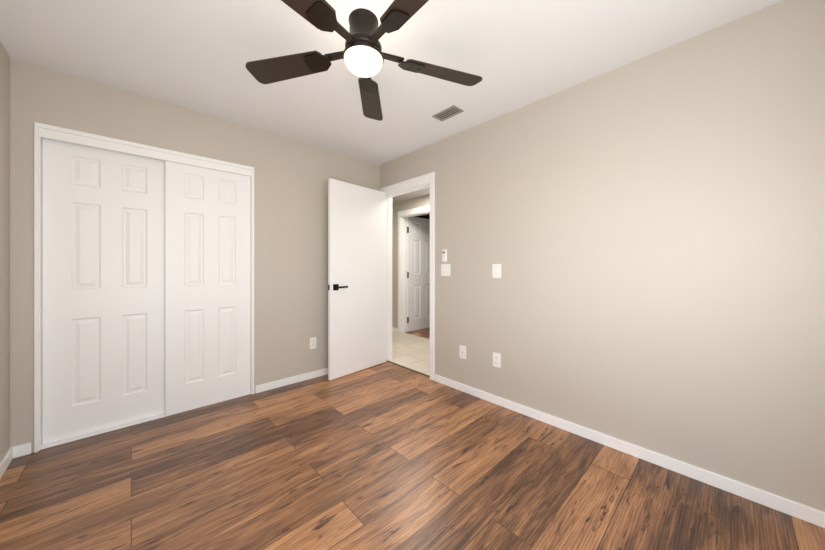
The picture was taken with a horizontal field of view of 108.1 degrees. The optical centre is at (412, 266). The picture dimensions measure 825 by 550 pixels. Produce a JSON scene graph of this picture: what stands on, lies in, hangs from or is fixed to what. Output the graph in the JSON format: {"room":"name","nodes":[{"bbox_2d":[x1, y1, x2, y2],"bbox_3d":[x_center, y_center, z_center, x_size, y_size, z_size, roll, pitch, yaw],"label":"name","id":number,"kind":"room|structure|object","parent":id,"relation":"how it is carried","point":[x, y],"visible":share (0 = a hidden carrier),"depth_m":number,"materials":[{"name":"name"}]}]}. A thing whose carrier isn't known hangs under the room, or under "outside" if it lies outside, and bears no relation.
{"room":"empty bedroom","nodes":[
{"label":"empty bedroom","id":0,"kind":"room"},
{"bbox_2d":[0,41,9,461],"bbox_3d":[-1.253,-0.050,0.461,0.120,2.440,3.627,0,0,-43],"label":"wall","id":1,"kind":"structure","parent":0,"point":[4,252],"depth_m":1.74,"materials":[{"name":"paint"}]},
{"bbox_2d":[0,448,12,478],"bbox_3d":[-1.241,1.135,0.545,0.013,0.070,3.494,0,0,-43],"label":"baseboard","id":2,"kind":"structure","parent":1,"relation":"attached to","point":[6,460],"depth_m":1.73,"materials":[{"name":"white wood"}]},
{"bbox_2d":[10,58,379,452],"bbox_3d":[-1.469,-0.050,2.828,3.046,2.440,0.120,0,0,-43],"label":"wall","id":3,"kind":"structure","parent":0,"point":[291,177],"depth_m":2.70,"materials":[{"name":"paint"}]},
{"bbox_2d":[10,442,31,457],"bbox_3d":[-2.416,1.135,1.847,0.082,0.070,0.013,0,0,-43],"label":"baseboard","id":4,"kind":"structure","parent":3,"relation":"attached to","point":[22,449],"depth_m":1.85,"materials":[{"name":"white wood"}]},
{"bbox_2d":[42,138,164,444],"bbox_3d":[-2.189,0.153,2.178,0.635,2.018,0.034,0,0,-43],"label":"closet door","id":5,"kind":"structure","parent":3,"relation":"in","point":[103,288],"depth_m":2.13,"materials":[{"name":"white wood"}]},
{"bbox_2d":[34,122,253,452],"bbox_3d":[-1.957,0.131,2.360,1.267,2.079,0.134,0,0,-43],"label":"closet trim frame","id":6,"kind":"object","parent":3,"relation":"attached to","point":[41,130],"visible":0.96,"depth_m":2.00,"materials":[{"name":"white wood"}]},
{"bbox_2d":[165,161,250,414],"bbox_3d":[-1.720,0.153,2.557,0.605,2.018,0.034,0,0,-43],"label":"closet door","id":7,"kind":"structure","parent":3,"relation":"in","point":[207,286],"depth_m":2.52,"materials":[{"name":"white wood"}]},
{"bbox_2d":[255,368,327,392],"bbox_3d":[-0.924,1.135,3.249,1.435,0.070,0.013,0,0,-43],"label":"baseboard","id":8,"kind":"structure","parent":3,"relation":"attached to","point":[287,381],"depth_m":2.97,"materials":[{"name":"white wood"}]},
{"bbox_2d":[310,337,315,348],"bbox_3d":[-1.042,0.803,3.140,0.072,0.118,0.010,0,0,-43],"label":"outlet","id":9,"kind":"object","parent":3,"relation":"attached to","point":[312,342],"visible":1,"depth_m":3.14,"materials":[{"name":"white plastic"}]},
{"bbox_2d":[0,0,782,164],"bbox_3d":[-0.228,-1.320,1.506,3.046,0.100,3.747,0,0,-43],"label":"ceiling","id":10,"kind":"structure","parent":0,"point":[195,55],"depth_m":1.76,"materials":[{"name":"paint"}]},
{"bbox_2d":[246,0,481,120],"bbox_3d":[-0.234,-1.134,1.508,1.338,0.272,1.304,0,0,-43],"label":"ceiling fan","id":11,"kind":"object","parent":10,"relation":"attached to","point":[363,55],"visible":1,"depth_m":1.53,"materials":[{"name":"black wood"}]},
{"bbox_2d":[432,105,463,120],"bbox_3d":[0.292,-1.266,2.482,0.128,0.009,0.236,0,0,-43],"label":"ceiling vent","id":12,"kind":"object","parent":10,"relation":"in","point":[449,112],"visible":1,"depth_m":2.47,"materials":[{"name":"silver metal"}]},
{"bbox_2d":[392,195,429,332],"bbox_3d":[0.762,-0.050,4.316,0.120,2.440,4.090,0,0,-43],"label":"wall","id":13,"kind":"structure","parent":0,"point":[422,201],"depth_m":5.34,"materials":[{"name":"paint"}]},
{"bbox_2d":[398,205,429,332],"bbox_3d":[0.095,0.100,5.014,0.136,2.140,0.904,0,0,-43],"label":"door frame","id":14,"kind":"structure","parent":13,"relation":"attached to","point":[413,212],"depth_m":5.28,"materials":[{"name":"white wood"}]},
{"bbox_2d":[406,217,429,331],"bbox_3d":[0.179,0.131,5.573,0.776,2.062,0.054,0,0,-43],"label":"room door","id":15,"kind":"structure","parent":13,"relation":"in","point":[417,273],"depth_m":5.48,"materials":[{"name":"white wood"}]},
{"bbox_2d":[392,187,429,203],"bbox_3d":[0.331,-1.255,3.912,1.062,0.230,4.090,0,0,-43],"label":"ceiling","id":16,"kind":"structure","parent":0,"point":[414,194],"depth_m":4.81,"materials":[{"name":"paint"}]},
{"bbox_2d":[0,328,824,549],"bbox_3d":[0.384,1.220,3.639,6.858,0.100,6.020,0,0,-43],"label":"floor","id":17,"kind":"structure","parent":0,"point":[386,455],"depth_m":1.60,"materials":[{"name":"brown wood"}]},
{"bbox_2d":[387,361,429,376],"bbox_3d":[-0.053,1.168,3.428,0.030,0.004,0.766,0,0,-43],"label":"transition piece","id":18,"kind":"object","parent":17,"relation":"on","point":[409,369],"visible":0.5,"depth_m":3.39,"materials":[{"name":"brown wood"}]},
{"bbox_2d":[441,264,450,275],"bbox_3d":[0.327,0.035,2.957,0.012,0.120,0.118,0,0,-43],"label":"light switch","id":19,"kind":"object","parent":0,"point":[445,269],"depth_m":2.95,"materials":[{"name":"white plastic"}]},
{"bbox_2d":[380,0,824,511],"bbox_3d":[0.880,-0.050,2.464,0.120,2.440,3.627,0,0,-43],"label":"wall","id":20,"kind":"structure","parent":0,"point":[647,233],"depth_m":1.74,"materials":[{"name":"paint"}]},
{"bbox_2d":[328,178,385,379],"bbox_3d":[-0.584,0.131,3.353,0.800,2.062,0.168,0,0,-43],"label":"bedroom door","id":21,"kind":"structure","parent":20,"relation":"in","point":[356,278],"depth_m":3.30,"materials":[{"name":"white wood"}]},
{"bbox_2d":[380,172,434,380],"bbox_3d":[-0.044,0.100,3.436,0.136,2.140,0.914,0,0,-43],"label":"door frame","id":22,"kind":"structure","parent":20,"relation":"attached to","point":[428,179],"depth_m":3.34,"materials":[{"name":"white wood"}]},
{"bbox_2d":[442,249,446,261],"bbox_3d":[0.314,-0.107,2.963,0.020,0.125,0.054,0,0,-43],"label":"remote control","id":23,"kind":"object","parent":20,"relation":"attached to","point":[444,255],"visible":1,"depth_m":2.95,"materials":[{"name":"white plastic"}]},
{"bbox_2d":[459,345,465,358],"bbox_3d":[0.471,0.802,2.806,0.008,0.120,0.074,0,0,-43],"label":"jack","id":24,"kind":"object","parent":20,"relation":"attached to","point":[462,351],"visible":1,"depth_m":2.81,"materials":[{"name":"white plastic"}]},
{"bbox_2d":[492,264,500,277],"bbox_3d":[0.715,0.038,2.544,0.012,0.120,0.082,0,0,-43],"label":"light switch","id":25,"kind":"object","parent":20,"relation":"attached to","point":[496,270],"visible":1,"depth_m":2.54,"materials":[{"name":"white plastic"}]},
{"bbox_2d":[493,352,500,367],"bbox_3d":[0.715,0.795,2.544,0.010,0.120,0.074,0,0,-43],"label":"duplex electrical outlet","id":26,"kind":"object","parent":20,"relation":"attached to","point":[496,359],"visible":1,"depth_m":2.54,"materials":[{"name":"white plastic"}]},
{"bbox_2d":[435,374,824,527],"bbox_3d":[1.111,1.135,2.120,0.013,0.070,2.570,0,0,-43],"label":"baseboard","id":27,"kind":"structure","parent":20,"relation":"attached to","point":[806,513],"depth_m":1.73,"materials":[{"name":"white wood"}]}
]}

